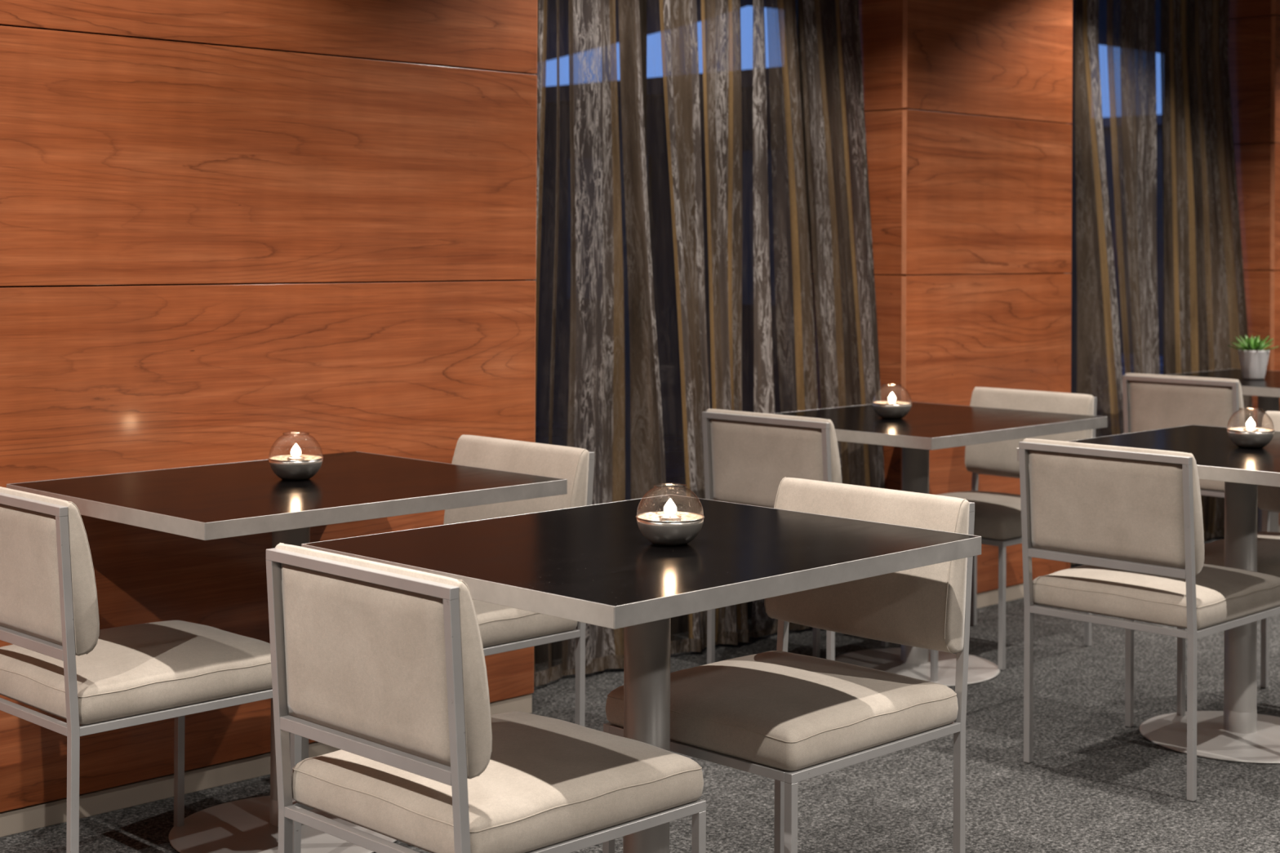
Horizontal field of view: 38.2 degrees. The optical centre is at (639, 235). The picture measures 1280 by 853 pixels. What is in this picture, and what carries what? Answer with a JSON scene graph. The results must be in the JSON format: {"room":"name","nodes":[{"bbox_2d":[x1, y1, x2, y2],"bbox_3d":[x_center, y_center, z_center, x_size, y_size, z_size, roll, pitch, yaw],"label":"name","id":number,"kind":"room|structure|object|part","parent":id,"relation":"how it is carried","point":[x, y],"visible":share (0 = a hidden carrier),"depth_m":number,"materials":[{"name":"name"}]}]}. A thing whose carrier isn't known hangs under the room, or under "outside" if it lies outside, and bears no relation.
{"room":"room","nodes":[
{"label":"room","id":0,"kind":"room"},
{"bbox_2d":[287,457,305,460],"bbox_3d":[-0.749,0.491,4.026,0.039,0.015,0.039,0,0,45],"label":"cup","id":1,"kind":"object","parent":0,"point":[291,458],"depth_m":4.02,"materials":[{"name":"white wax"}]},
{"bbox_2d":[0,0,1279,813],"bbox_3d":[-0.355,-0.071,5.303,0.543,2.720,16.997,0,0,45],"label":"wall","id":2,"kind":"structure","parent":0,"point":[228,228],"depth_m":4.54,"materials":[{"name":"brown wood"}]},
{"bbox_2d":[0,693,532,837],"bbox_3d":[-1.538,1.251,4.021,0.400,0.050,3.129,0,0,45],"label":"baseboard","id":3,"kind":"structure","parent":2,"relation":"attached to","point":[29,818],"depth_m":4.17,"materials":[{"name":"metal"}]},
{"bbox_3d":[-1.398,0.666,3.888,0.020,1.112,3.132,0,0,45],"label":"wood panel","id":4,"kind":"part","parent":2,"relation":"part of","materials":[{"name":"brown wood"}]},
{"bbox_3d":[-1.391,-0.725,3.895,0.020,0.553,3.132,0,0,45],"label":"wood panel","id":5,"kind":"part","parent":2,"relation":"part of","materials":[{"name":"brown wood"}]},
{"bbox_3d":[-1.394,-0.169,3.893,0.020,0.553,3.132,0,0,45],"label":"wood panel","id":6,"kind":"part","parent":2,"relation":"part of","materials":[{"name":"brown wood"}]},
{"bbox_2d":[533,0,806,663],"bbox_3d":[-0.024,-0.006,5.905,0.060,2.600,1.651,0,0,45],"label":"window","id":7,"kind":"structure","parent":2,"relation":"in","point":[679,624],"depth_m":5.89,"materials":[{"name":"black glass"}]},
{"bbox_2d":[524,0,884,686],"bbox_3d":[0.159,0.003,5.711,1.675,2.558,0.135,1,0,-41],"label":"curtain","id":8,"kind":"object","parent":2,"relation":"hanging from","point":[843,268],"visible":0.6,"depth_m":5.77,"materials":[{"name":"brown fabric"}]},
{"bbox_3d":[0.743,-0.146,6.324,0.392,0.553,0.018,0,0,45],"label":"return panel","id":9,"kind":"part","parent":2,"relation":"part of","materials":[{"name":"brown wood"}]},
{"bbox_3d":[0.738,0.690,6.319,0.392,1.112,0.018,0,0,45],"label":"return panel","id":10,"kind":"part","parent":2,"relation":"part of","materials":[{"name":"brown wood"}]},
{"bbox_3d":[0.746,-0.701,6.327,0.392,0.553,0.018,0,0,45],"label":"return panel","id":11,"kind":"part","parent":2,"relation":"part of","materials":[{"name":"brown wood"}]},
{"bbox_3d":[1.236,0.694,6.525,0.020,1.112,1.015,0,0,45],"label":"wood panel","id":12,"kind":"part","parent":2,"relation":"part of","materials":[{"name":"brown wood"}]},
{"bbox_3d":[1.241,-0.142,6.529,0.020,0.553,1.015,0,0,45],"label":"wood panel","id":13,"kind":"part","parent":2,"relation":"part of","materials":[{"name":"brown wood"}]},
{"bbox_3d":[1.244,-0.698,6.532,0.020,0.553,1.015,0,0,45],"label":"wood panel","id":14,"kind":"part","parent":2,"relation":"part of","materials":[{"name":"brown wood"}]},
{"bbox_2d":[976,582,1023,608],"bbox_3d":[1.097,1.278,6.659,0.400,0.050,1.012,0,0,45],"label":"baseboard","id":15,"kind":"structure","parent":2,"relation":"attached to","point":[990,597],"depth_m":6.54,"materials":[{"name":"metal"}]},
{"bbox_2d":[1070,0,1076,393],"bbox_3d":[1.854,0.013,7.784,0.060,2.600,1.626,0,0,45],"label":"window","id":16,"kind":"structure","parent":2,"relation":"in","point":[1073,273],"depth_m":7.77,"materials":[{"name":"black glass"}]},
{"bbox_2d":[1063,0,1253,564],"bbox_3d":[2.041,0.022,7.591,1.588,2.558,0.147,1,0,-41],"label":"curtain","id":17,"kind":"object","parent":2,"relation":"hanging from","point":[1205,307],"visible":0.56,"depth_m":7.71,"materials":[{"name":"brown fabric"}]},
{"bbox_3d":[2.614,-0.682,8.197,0.392,0.553,0.018,0,0,45],"label":"return panel","id":18,"kind":"part","parent":2,"relation":"part of","materials":[{"name":"brown wood"}]},
{"bbox_3d":[2.617,-1.178,8.200,0.392,0.433,0.018,0,0,45],"label":"return panel","id":19,"kind":"part","parent":2,"relation":"part of","materials":[{"name":"brown wood"}]},
{"bbox_3d":[2.611,-0.126,8.194,0.392,0.553,0.018,0,0,45],"label":"return panel","id":20,"kind":"part","parent":2,"relation":"part of","materials":[{"name":"brown wood"}]},
{"bbox_3d":[2.607,0.710,8.190,0.392,1.112,0.018,0,0,45],"label":"return panel","id":21,"kind":"part","parent":2,"relation":"part of","materials":[{"name":"brown wood"}]},
{"bbox_3d":[3.110,-0.122,8.401,0.020,0.553,1.017,0,0,45],"label":"wood panel","id":22,"kind":"part","parent":2,"relation":"part of","materials":[{"name":"brown wood"}]},
{"bbox_3d":[3.116,-1.174,8.406,0.020,0.433,1.017,0,0,45],"label":"wood panel","id":23,"kind":"part","parent":2,"relation":"part of","materials":[{"name":"brown wood"}]},
{"bbox_3d":[3.113,-0.678,8.403,0.020,0.553,1.017,0,0,45],"label":"wood panel","id":24,"kind":"part","parent":2,"relation":"part of","materials":[{"name":"brown wood"}]},
{"bbox_3d":[3.106,0.713,8.396,0.020,1.112,1.017,0,0,45],"label":"wood panel","id":25,"kind":"part","parent":2,"relation":"part of","materials":[{"name":"brown wood"}]},
{"bbox_2d":[0,537,1279,852],"bbox_3d":[2.715,1.314,2.222,9.300,0.050,17.000,0,0,45],"label":"floor","id":26,"kind":"structure","parent":0,"point":[1093,783],"depth_m":4.37,"materials":[{"name":"grey carpet"}]},
{"bbox_2d":[0,486,302,852],"bbox_3d":[-1.017,0.879,3.658,0.454,0.796,0.524,0,0,45],"label":"dining chair","id":27,"kind":"object","parent":26,"relation":"on","point":[60,662],"visible":0.91,"depth_m":3.45,"materials":[{"name":"beige leather"}]},
{"bbox_3d":[-1.186,0.626,3.489,0.415,0.239,0.031,0,0,45],"label":"panel","id":28,"kind":"part","parent":27,"relation":"part of","materials":[{"name":"beige leather"}]},
{"bbox_3d":[-1.184,0.758,3.491,0.419,0.020,0.016,0,0,45],"label":"rail","id":29,"kind":"part","parent":27,"relation":"part of","materials":[{"name":"silver metal"}]},
{"bbox_3d":[-1.194,0.496,3.481,0.452,0.016,0.016,0,0,45],"label":"rail","id":30,"kind":"part","parent":27,"relation":"part of","materials":[{"name":"grey paint"}]},
{"bbox_3d":[-1.164,0.622,3.511,0.451,0.286,0.071,0,0,45],"label":"backrest","id":31,"kind":"part","parent":27,"relation":"part of","materials":[{"name":"beige leather"}]},
{"bbox_3d":[-1.033,0.889,3.334,0.016,0.768,0.042,0,0,45],"label":"leg","id":32,"kind":"part","parent":27,"relation":"part of","materials":[{"name":"grey paint"}]},
{"bbox_3d":[-1.002,0.846,3.673,0.454,0.088,0.482,0,0,45],"label":"seat","id":33,"kind":"part","parent":27,"relation":"part of","materials":[{"name":"beige leather"}]},
{"bbox_3d":[-1.008,0.900,3.667,0.452,0.016,0.497,0,0,45],"label":"seat frame","id":34,"kind":"part","parent":27,"relation":"part of","materials":[{"name":"grey paint"}]},
{"bbox_3d":[-0.994,1.093,3.990,0.016,0.367,0.016,0,0,45],"label":"leg","id":35,"kind":"part","parent":27,"relation":"part of","materials":[{"name":"grey paint"}]},
{"bbox_3d":[-0.685,1.093,3.682,0.016,0.367,0.016,0,0,45],"label":"leg","id":36,"kind":"part","parent":27,"relation":"part of","materials":[{"name":"grey paint"}]},
{"bbox_2d":[6,451,567,852],"bbox_3d":[-0.753,0.905,3.979,0.760,0.750,0.916,0,0,44],"label":"dining table","id":37,"kind":"object","parent":26,"relation":"on","point":[246,498],"visible":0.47,"depth_m":3.88,"materials":[{"name":"black paint"}]},
{"bbox_2d":[268,432,323,480],"bbox_3d":[-0.749,0.480,4.026,0.119,0.100,0.119,0,0,45],"label":"candle holder","id":38,"kind":"object","parent":37,"relation":"on","point":[285,469],"visible":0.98,"depth_m":3.99,"materials":[{"name":"metal"}]},
{"bbox_2d":[268,455,322,480],"bbox_3d":[-0.749,0.507,4.025,0.116,0.046,0.116,0,0,45],"label":"bowl","id":39,"kind":"object","parent":38,"relation":"attached to","point":[290,470],"depth_m":3.99,"materials":[{"name":"metal"}]},
{"bbox_3d":[-0.749,0.492,4.026,0.111,0.014,0.111,0,0,45],"label":"dish","id":40,"kind":"part","parent":38,"relation":"part of","materials":[{"name":"silver metal"}]},
{"bbox_2d":[287,443,305,460],"bbox_3d":[-0.749,0.476,4.026,0.039,0.046,0.039,0,0,45],"label":"tealight","id":41,"kind":"object","parent":38,"relation":"in","point":[295,450],"visible":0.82,"depth_m":4.02,"materials":[{"name":"wax"}]},
{"bbox_2d":[266,542,706,852],"bbox_3d":[-0.239,0.879,2.900,0.454,0.796,0.524,0,0,45],"label":"dining chair","id":42,"kind":"object","parent":26,"relation":"on","point":[383,665],"visible":1,"depth_m":2.74,"materials":[{"name":"grey paint"}]},
{"bbox_3d":[-0.564,0.889,2.884,0.016,0.768,0.042,0,0,45],"label":"leg","id":43,"kind":"part","parent":42,"relation":"part of","materials":[{"name":"grey paint"}]},
{"bbox_3d":[-0.417,0.496,2.723,0.452,0.016,0.016,0,0,45],"label":"rail","id":44,"kind":"part","parent":42,"relation":"part of","materials":[{"name":"silver metal"}]},
{"bbox_3d":[-0.406,0.758,2.733,0.419,0.020,0.016,0,0,45],"label":"rail","id":45,"kind":"part","parent":42,"relation":"part of","materials":[{"name":"grey metal"}]},
{"bbox_3d":[-0.408,0.627,2.731,0.415,0.239,0.031,0,0,45],"label":"panel","id":46,"kind":"part","parent":42,"relation":"part of","materials":[{"name":"beige leather"}]},
{"bbox_3d":[-0.386,0.622,2.753,0.451,0.286,0.071,0,0,45],"label":"backrest","id":47,"kind":"part","parent":42,"relation":"part of","materials":[{"name":"beige leather"}]},
{"bbox_3d":[-0.255,0.889,2.576,0.016,0.768,0.042,0,0,45],"label":"leg","id":48,"kind":"part","parent":42,"relation":"part of","materials":[{"name":"grey paint"}]},
{"bbox_3d":[-0.231,0.900,2.909,0.452,0.016,0.497,0,0,45],"label":"seat frame","id":49,"kind":"part","parent":42,"relation":"part of","materials":[{"name":"grey paint"}]},
{"bbox_3d":[-0.224,0.846,2.915,0.454,0.088,0.482,0,0,45],"label":"seat","id":50,"kind":"part","parent":42,"relation":"part of","materials":[{"name":"beige leather"}]},
{"bbox_3d":[0.092,1.093,2.924,0.016,0.367,0.016,0,0,45],"label":"leg","id":51,"kind":"part","parent":42,"relation":"part of","materials":[{"name":"grey paint"}]},
{"bbox_2d":[407,434,594,846],"bbox_3d":[-0.451,0.885,4.219,0.454,0.796,0.524,0,0,45],"label":"dining chair","id":52,"kind":"object","parent":26,"relation":"on","point":[503,628],"visible":0.16,"depth_m":4.23,"materials":[{"name":"grey paint"}]},
{"bbox_3d":[-0.301,0.631,4.369,0.451,0.286,0.071,0,0,45],"label":"backrest","id":53,"kind":"part","parent":52,"relation":"part of","materials":[{"name":"beige leather"}]},
{"bbox_3d":[-0.466,0.852,4.204,0.454,0.088,0.482,0,0,45],"label":"seat","id":54,"kind":"part","parent":52,"relation":"part of","materials":[{"name":"beige leather"}]},
{"bbox_3d":[-0.460,0.905,4.210,0.452,0.016,0.497,0,0,45],"label":"seat frame","id":55,"kind":"part","parent":52,"relation":"part of","materials":[{"name":"grey paint"}]},
{"bbox_3d":[-0.127,0.898,4.236,0.016,0.768,0.042,0,0,45],"label":"leg","id":56,"kind":"part","parent":52,"relation":"part of","materials":[{"name":"grey paint"}]},
{"bbox_3d":[-0.270,0.506,4.401,0.452,0.016,0.016,0,0,45],"label":"rail","id":57,"kind":"part","parent":52,"relation":"part of","materials":[{"name":"silver metal"}]},
{"bbox_2d":[301,494,981,852],"bbox_3d":[0.012,0.905,3.215,0.760,0.750,0.916,0,0,44],"label":"dining table","id":58,"kind":"object","parent":26,"relation":"on","point":[593,564],"visible":0.72,"depth_m":3.13,"materials":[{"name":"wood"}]},
{"bbox_2d":[635,483,704,546],"bbox_3d":[0.052,0.480,3.182,0.119,0.100,0.119,0,0,45],"label":"candle holder","id":59,"kind":"object","parent":58,"relation":"on","point":[682,532],"visible":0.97,"depth_m":3.14,"materials":[{"name":"silver glass"}]},
{"bbox_2d":[658,498,681,521],"bbox_3d":[0.052,0.476,3.182,0.039,0.046,0.039,0,0,-12],"label":"tealight","id":60,"kind":"object","parent":59,"relation":"in","point":[669,508],"visible":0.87,"depth_m":3.17,"materials":[{"name":"wax"}]},
{"bbox_2d":[658,515,681,521],"bbox_3d":[0.052,0.491,3.182,0.039,0.015,0.039,0,0,-12],"label":"cup","id":61,"kind":"object","parent":60,"relation":"attached to","point":[673,517],"depth_m":3.17,"materials":[{"name":"white wax"}]},
{"bbox_2d":[636,512,703,546],"bbox_3d":[0.052,0.507,3.182,0.116,0.046,0.116,0,0,45],"label":"bowl","id":62,"kind":"object","parent":59,"relation":"attached to","point":[664,533],"depth_m":3.14,"materials":[{"name":"metal"}]},
{"bbox_3d":[0.052,0.492,3.182,0.111,0.014,0.111,0,0,45],"label":"dish","id":63,"kind":"part","parent":59,"relation":"part of","materials":[{"name":"silver metal"}]},
{"bbox_2d":[602,476,974,852],"bbox_3d":[0.277,0.884,3.415,0.454,0.796,0.524,0,0,45],"label":"dining chair","id":64,"kind":"object","parent":26,"relation":"on","point":[784,717],"visible":0.84,"depth_m":3.39,"materials":[{"name":"beige fabric"}]},
{"bbox_3d":[-0.057,1.095,3.389,0.016,0.367,0.016,0,0,45],"label":"leg","id":65,"kind":"part","parent":64,"relation":"part of","materials":[{"name":"grey paint"}]},
{"bbox_3d":[0.293,0.898,3.739,0.016,0.768,0.042,0,0,45],"label":"leg","id":66,"kind":"part","parent":64,"relation":"part of","materials":[{"name":"grey paint"}]},
{"bbox_3d":[0.262,0.851,3.400,0.454,0.088,0.482,0,0,45],"label":"seat","id":67,"kind":"part","parent":64,"relation":"part of","materials":[{"name":"beige leather"}]},
{"bbox_3d":[0.268,0.905,3.406,0.452,0.016,0.497,0,0,45],"label":"seat frame","id":68,"kind":"part","parent":64,"relation":"part of","materials":[{"name":"grey paint"}]},
{"bbox_3d":[0.251,1.095,3.081,0.016,0.367,0.016,0,0,45],"label":"leg","id":69,"kind":"part","parent":64,"relation":"part of","materials":[{"name":"grey paint"}]},
{"bbox_3d":[0.426,0.630,3.565,0.451,0.286,0.071,0,0,45],"label":"backrest","id":70,"kind":"part","parent":64,"relation":"part of","materials":[{"name":"beige leather"}]},
{"bbox_3d":[0.601,0.898,3.432,0.016,0.768,0.042,0,0,45],"label":"leg","id":71,"kind":"part","parent":64,"relation":"part of","materials":[{"name":"grey paint"}]},
{"bbox_3d":[0.458,0.505,3.597,0.452,0.016,0.016,0,0,45],"label":"rail","id":72,"kind":"part","parent":64,"relation":"part of","materials":[{"name":"grey metal"}]},
{"bbox_2d":[702,408,937,682],"bbox_3d":[0.520,0.895,5.320,0.454,0.796,0.524,0,0,44],"label":"dining chair","id":73,"kind":"object","parent":26,"relation":"on","point":[747,455],"visible":0.27,"depth_m":5.16,"materials":[{"name":"grey paint"}]},
{"bbox_3d":[0.196,0.905,5.299,0.016,0.768,0.042,0,0,44],"label":"leg","id":74,"kind":"part","parent":73,"relation":"part of","materials":[{"name":"grey paint"}]},
{"bbox_3d":[0.345,0.513,5.140,0.452,0.016,0.016,0,0,44],"label":"rail","id":75,"kind":"part","parent":73,"relation":"part of","materials":[{"name":"grey paint"}]},
{"bbox_3d":[0.353,0.643,5.149,0.415,0.239,0.031,0,0,44],"label":"panel","id":76,"kind":"part","parent":73,"relation":"part of","materials":[{"name":"beige leather"}]},
{"bbox_3d":[0.375,0.639,5.171,0.451,0.286,0.071,0,0,44],"label":"backrest","id":77,"kind":"part","parent":73,"relation":"part of","materials":[{"name":"beige leather"}]},
{"bbox_3d":[0.540,1.110,5.652,0.016,0.367,0.016,0,0,44],"label":"leg","id":78,"kind":"part","parent":73,"relation":"part of","materials":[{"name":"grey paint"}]},
{"bbox_3d":[0.508,0.905,4.995,0.016,0.768,0.042,0,0,44],"label":"leg","id":79,"kind":"part","parent":73,"relation":"part of","materials":[{"name":"grey paint"}]},
{"bbox_3d":[0.851,1.110,5.348,0.016,0.367,0.016,0,0,44],"label":"leg","id":80,"kind":"part","parent":73,"relation":"part of","materials":[{"name":"grey paint"}]},
{"bbox_2d":[773,400,1107,686],"bbox_3d":[0.826,0.921,5.548,0.760,0.750,0.916,0,0,44],"label":"dining table","id":81,"kind":"object","parent":26,"relation":"on","point":[926,427],"visible":0.55,"depth_m":5.49,"materials":[{"name":"metal"}]},
{"bbox_2d":[871,383,911,418],"bbox_3d":[0.753,0.496,5.525,0.119,0.100,0.119,0,0,45],"label":"candle holder","id":82,"kind":"object","parent":81,"relation":"on","point":[884,411],"visible":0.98,"depth_m":5.48,"materials":[{"name":"silver glass"}]},
{"bbox_3d":[0.753,0.508,5.525,0.111,0.014,0.111,0,0,45],"label":"dish","id":83,"kind":"part","parent":82,"relation":"part of","materials":[{"name":"silver metal"}]},
{"bbox_2d":[885,392,898,404],"bbox_3d":[0.753,0.491,5.525,0.039,0.046,0.039,0,0,20],"label":"tealight","id":84,"kind":"object","parent":82,"relation":"in","point":[891,398],"visible":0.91,"depth_m":5.52,"materials":[{"name":"wax"}]},
{"bbox_2d":[885,402,898,404],"bbox_3d":[0.753,0.507,5.525,0.039,0.015,0.039,0,0,20],"label":"cup","id":85,"kind":"object","parent":84,"relation":"on","point":[886,402],"depth_m":5.52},
{"bbox_2d":[872,401,911,418],"bbox_3d":[0.753,0.523,5.524,0.116,0.046,0.116,0,0,45],"label":"bowl","id":86,"kind":"object","parent":82,"relation":"attached to","point":[884,411],"depth_m":5.48,"materials":[{"name":"metal"}]},
{"bbox_2d":[881,386,1097,671],"bbox_3d":[1.107,0.901,5.854,0.454,0.796,0.524,0,0,45],"label":"dining chair","id":87,"kind":"object","parent":26,"relation":"on","point":[997,515],"visible":0.44,"depth_m":5.91,"materials":[{"name":"grey paint"}]},
{"bbox_3d":[0.773,1.112,5.829,0.016,0.367,0.016,0,0,45],"label":"leg","id":88,"kind":"part","parent":87,"relation":"part of","materials":[{"name":"grey paint"}]},
{"bbox_3d":[1.123,0.915,6.179,0.016,0.768,0.042,0,0,45],"label":"leg","id":89,"kind":"part","parent":87,"relation":"part of","materials":[{"name":"grey paint"}]},
{"bbox_3d":[1.092,0.868,5.840,0.454,0.088,0.482,0,0,45],"label":"seat","id":90,"kind":"part","parent":87,"relation":"part of","materials":[{"name":"beige leather"}]},
{"bbox_3d":[1.275,0.784,6.023,0.419,0.020,0.016,0,0,45],"label":"rail","id":91,"kind":"part","parent":87,"relation":"part of","materials":[{"name":"grey metal"}]},
{"bbox_3d":[1.098,0.922,5.846,0.452,0.016,0.497,0,0,45],"label":"seat frame","id":92,"kind":"part","parent":87,"relation":"part of","materials":[{"name":"grey paint"}]},
{"bbox_3d":[1.081,1.112,5.521,0.016,0.367,0.016,0,0,45],"label":"leg","id":93,"kind":"part","parent":87,"relation":"part of","materials":[{"name":"grey paint"}]},
{"bbox_3d":[1.256,0.647,6.004,0.451,0.286,0.071,0,0,45],"label":"backrest","id":94,"kind":"part","parent":87,"relation":"part of","materials":[{"name":"beige leather"}]},
{"bbox_3d":[1.431,0.915,5.871,0.016,0.768,0.042,0,0,45],"label":"leg","id":95,"kind":"part","parent":87,"relation":"part of","materials":[{"name":"grey paint"}]},
{"bbox_2d":[1017,424,1279,764],"bbox_3d":[1.552,0.921,4.779,0.760,0.750,0.916,0,0,45],"label":"dining table","id":96,"kind":"object","parent":26,"relation":"on","point":[1237,733],"visible":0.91,"depth_m":4.74,"materials":[{"name":"metal"}]},
{"bbox_2d":[1226,407,1275,448],"bbox_3d":[1.573,0.496,4.766,0.119,0.100,0.119,0,0,45],"label":"candle holder","id":97,"kind":"object","parent":96,"relation":"on","point":[1261,438],"visible":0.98,"depth_m":4.73,"materials":[{"name":"silver glass"}]},
{"bbox_3d":[1.573,0.508,4.766,0.111,0.014,0.111,0,0,45],"label":"dish","id":98,"kind":"part","parent":97,"relation":"part of","materials":[{"name":"silver metal"}]},
{"bbox_2d":[1226,427,1274,448],"bbox_3d":[1.573,0.523,4.765,0.116,0.046,0.116,0,0,45],"label":"bowl","id":99,"kind":"object","parent":97,"relation":"attached to","point":[1261,438],"depth_m":4.73,"materials":[{"name":"metal"}]},
{"bbox_2d":[1243,417,1258,431],"bbox_3d":[1.573,0.492,4.766,0.039,0.046,0.039,1,0,-37],"label":"tealight","id":100,"kind":"object","parent":97,"relation":"in","point":[1250,421],"visible":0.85,"depth_m":4.76,"materials":[{"name":"wax"}]},
{"bbox_2d":[1018,438,1279,801],"bbox_3d":[1.269,0.895,4.544,0.454,0.796,0.524,0,0,45],"label":"dining chair","id":101,"kind":"object","parent":26,"relation":"on","point":[1132,517],"visible":1,"depth_m":4.38,"materials":[{"name":"beige fabric"}]},
{"bbox_3d":[0.944,0.905,4.526,0.016,0.768,0.042,0,0,45],"label":"leg","id":102,"kind":"part","parent":101,"relation":"part of","materials":[{"name":"grey paint"}]},
{"bbox_3d":[1.092,0.513,4.365,0.452,0.016,0.016,0,0,45],"label":"rail","id":103,"kind":"part","parent":101,"relation":"part of","materials":[{"name":"silver metal"}]},
{"bbox_3d":[1.102,0.775,4.376,0.419,0.020,0.016,0,0,45],"label":"rail","id":104,"kind":"part","parent":101,"relation":"part of","materials":[{"name":"silver metal"}]},
{"bbox_3d":[1.100,0.643,4.374,0.415,0.239,0.031,0,0,45],"label":"panel","id":105,"kind":"part","parent":101,"relation":"part of","materials":[{"name":"beige leather"}]},
{"bbox_3d":[1.122,0.638,4.396,0.451,0.286,0.071,0,0,45],"label":"backrest","id":106,"kind":"part","parent":101,"relation":"part of","materials":[{"name":"beige leather"}]},
{"bbox_3d":[1.291,1.110,4.875,0.016,0.367,0.016,0,0,45],"label":"leg","id":107,"kind":"part","parent":101,"relation":"part of","materials":[{"name":"grey paint"}]},
{"bbox_3d":[1.277,0.916,4.553,0.452,0.016,0.497,0,0,45],"label":"seat frame","id":108,"kind":"part","parent":101,"relation":"part of","materials":[{"name":"grey paint"}]},
{"bbox_3d":[1.284,0.863,4.559,0.454,0.088,0.482,0,0,45],"label":"seat","id":109,"kind":"part","parent":101,"relation":"part of","materials":[{"name":"beige leather"}]},
{"bbox_3d":[1.254,0.905,4.219,0.016,0.768,0.042,0,0,45],"label":"leg","id":110,"kind":"part","parent":101,"relation":"part of","materials":[{"name":"grey paint"}]},
{"bbox_2d":[1122,373,1244,497],"bbox_3d":[2.140,0.912,6.917,0.454,0.796,0.524,0,0,44],"label":"dining chair","id":111,"kind":"object","parent":26,"relation":"on","point":[1150,402],"visible":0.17,"depth_m":6.73,"materials":[{"name":"grey paint"}]},
{"bbox_3d":[1.816,0.922,6.897,0.016,0.768,0.042,0,0,44],"label":"leg","id":112,"kind":"part","parent":111,"relation":"part of","materials":[{"name":"grey paint"}]},
{"bbox_3d":[1.964,0.529,6.738,0.452,0.016,0.016,0,0,44],"label":"rail","id":113,"kind":"part","parent":111,"relation":"part of","materials":[{"name":"grey paint"}]},
{"bbox_3d":[1.973,0.660,6.746,0.415,0.239,0.031,0,0,44],"label":"panel","id":114,"kind":"part","parent":111,"relation":"part of","materials":[{"name":"beige leather"}]},
{"bbox_3d":[1.995,0.655,6.769,0.451,0.286,0.071,0,0,44],"label":"backrest","id":115,"kind":"part","parent":111,"relation":"part of","materials":[{"name":"beige leather"}]},
{"bbox_3d":[2.155,0.880,6.933,0.454,0.088,0.482,0,0,44],"label":"seat","id":116,"kind":"part","parent":111,"relation":"part of","materials":[{"name":"beige leather"}]},
{"bbox_3d":[2.149,0.933,6.926,0.452,0.016,0.497,0,0,44],"label":"seat frame","id":117,"kind":"part","parent":111,"relation":"part of","materials":[{"name":"grey paint"}]},
{"bbox_3d":[2.127,0.922,6.593,0.016,0.768,0.042,0,0,44],"label":"leg","id":118,"kind":"part","parent":111,"relation":"part of","materials":[{"name":"grey paint"}]},
{"bbox_2d":[1164,368,1279,532],"bbox_3d":[2.477,0.939,7.290,0.760,0.750,0.916,0,0,45],"label":"dining table","id":119,"kind":"object","parent":26,"relation":"on","point":[1267,389],"visible":0.09,"depth_m":7.26,"materials":[{"name":"metal"}]},
{"bbox_2d":[1227,334,1279,379],"bbox_3d":[2.413,0.474,7.269,0.181,0.178,0.201,0,0,45],"label":"potted succulent","id":120,"kind":"object","parent":119,"relation":"on","point":[1253,358],"visible":1,"depth_m":7.23,"materials":[{"name":"green plant"}]},
{"bbox_2d":[1237,349,1270,379],"bbox_3d":[2.412,0.506,7.267,0.121,0.114,0.121,0,0,45],"label":"pot","id":121,"kind":"object","parent":120,"relation":"attached to","point":[1253,362],"depth_m":7.23,"materials":[{"name":"white ceramic"}]},
{"bbox_2d":[1177,410,1279,715],"bbox_3d":[1.791,0.900,5.004,0.454,0.796,0.524,0,0,45],"label":"dining chair","id":122,"kind":"object","parent":26,"relation":"on","point":[1268,496],"visible":0.5,"depth_m":5.01,"materials":[{"name":"grey paint"}]},
{"bbox_3d":[1.457,1.111,4.978,0.016,0.367,0.016,0,0,45],"label":"leg","id":123,"kind":"part","parent":122,"relation":"part of","materials":[{"name":"grey paint"}]},
{"bbox_3d":[1.776,0.868,4.989,0.454,0.088,0.482,0,0,45],"label":"seat","id":124,"kind":"part","parent":122,"relation":"part of","materials":[{"name":"beige leather"}]},
{"bbox_3d":[1.807,0.914,5.329,0.016,0.768,0.042,0,0,45],"label":"leg","id":125,"kind":"part","parent":122,"relation":"part of","materials":[{"name":"grey paint"}]},
{"bbox_3d":[1.940,0.647,5.154,0.451,0.286,0.071,0,0,45],"label":"backrest","id":126,"kind":"part","parent":122,"relation":"part of","materials":[{"name":"beige leather"}]},
{"bbox_2d":[1243,428,1258,431],"bbox_3d":[1.573,0.507,4.766,0.039,0.015,0.039,1,0,-37],"label":"cup","id":127,"kind":"object","parent":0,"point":[1244,429],"depth_m":4.77,"materials":[{"name":"white wax"}]},
{"label":"outside","id":128,"kind":"structure","parent":0,"visible":0},
{"bbox_2d":[535,353,1163,496],"bbox_3d":[-2.602,1.469,28.735,35.700,0.100,53.000,0,0,45],"label":"ground","id":129,"kind":"structure","parent":128,"point":[673,445],"depth_m":11.82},
{"bbox_2d":[536,67,780,436],"bbox_3d":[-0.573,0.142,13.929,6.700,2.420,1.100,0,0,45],"label":"building","id":130,"kind":"structure","parent":129,"relation":"on","point":[657,166],"depth_m":12.58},
{"bbox_2d":[1068,114,1163,355],"bbox_3d":[6.706,0.010,24.399,5.200,2.870,4.200,0,0,45],"label":"building","id":131,"kind":"structure","parent":129,"relation":"on","point":[1106,121],"depth_m":22.10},
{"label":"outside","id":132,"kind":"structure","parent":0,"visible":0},
{"bbox_2d":[546,0,1160,60],"bbox_3d":[2.544,-1.766,15.853,10.190,0.250,38.000,0,0,45],"label":"roof canopy","id":133,"kind":"object","parent":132,"point":[653,6],"visible":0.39,"depth_m":14.35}
]}

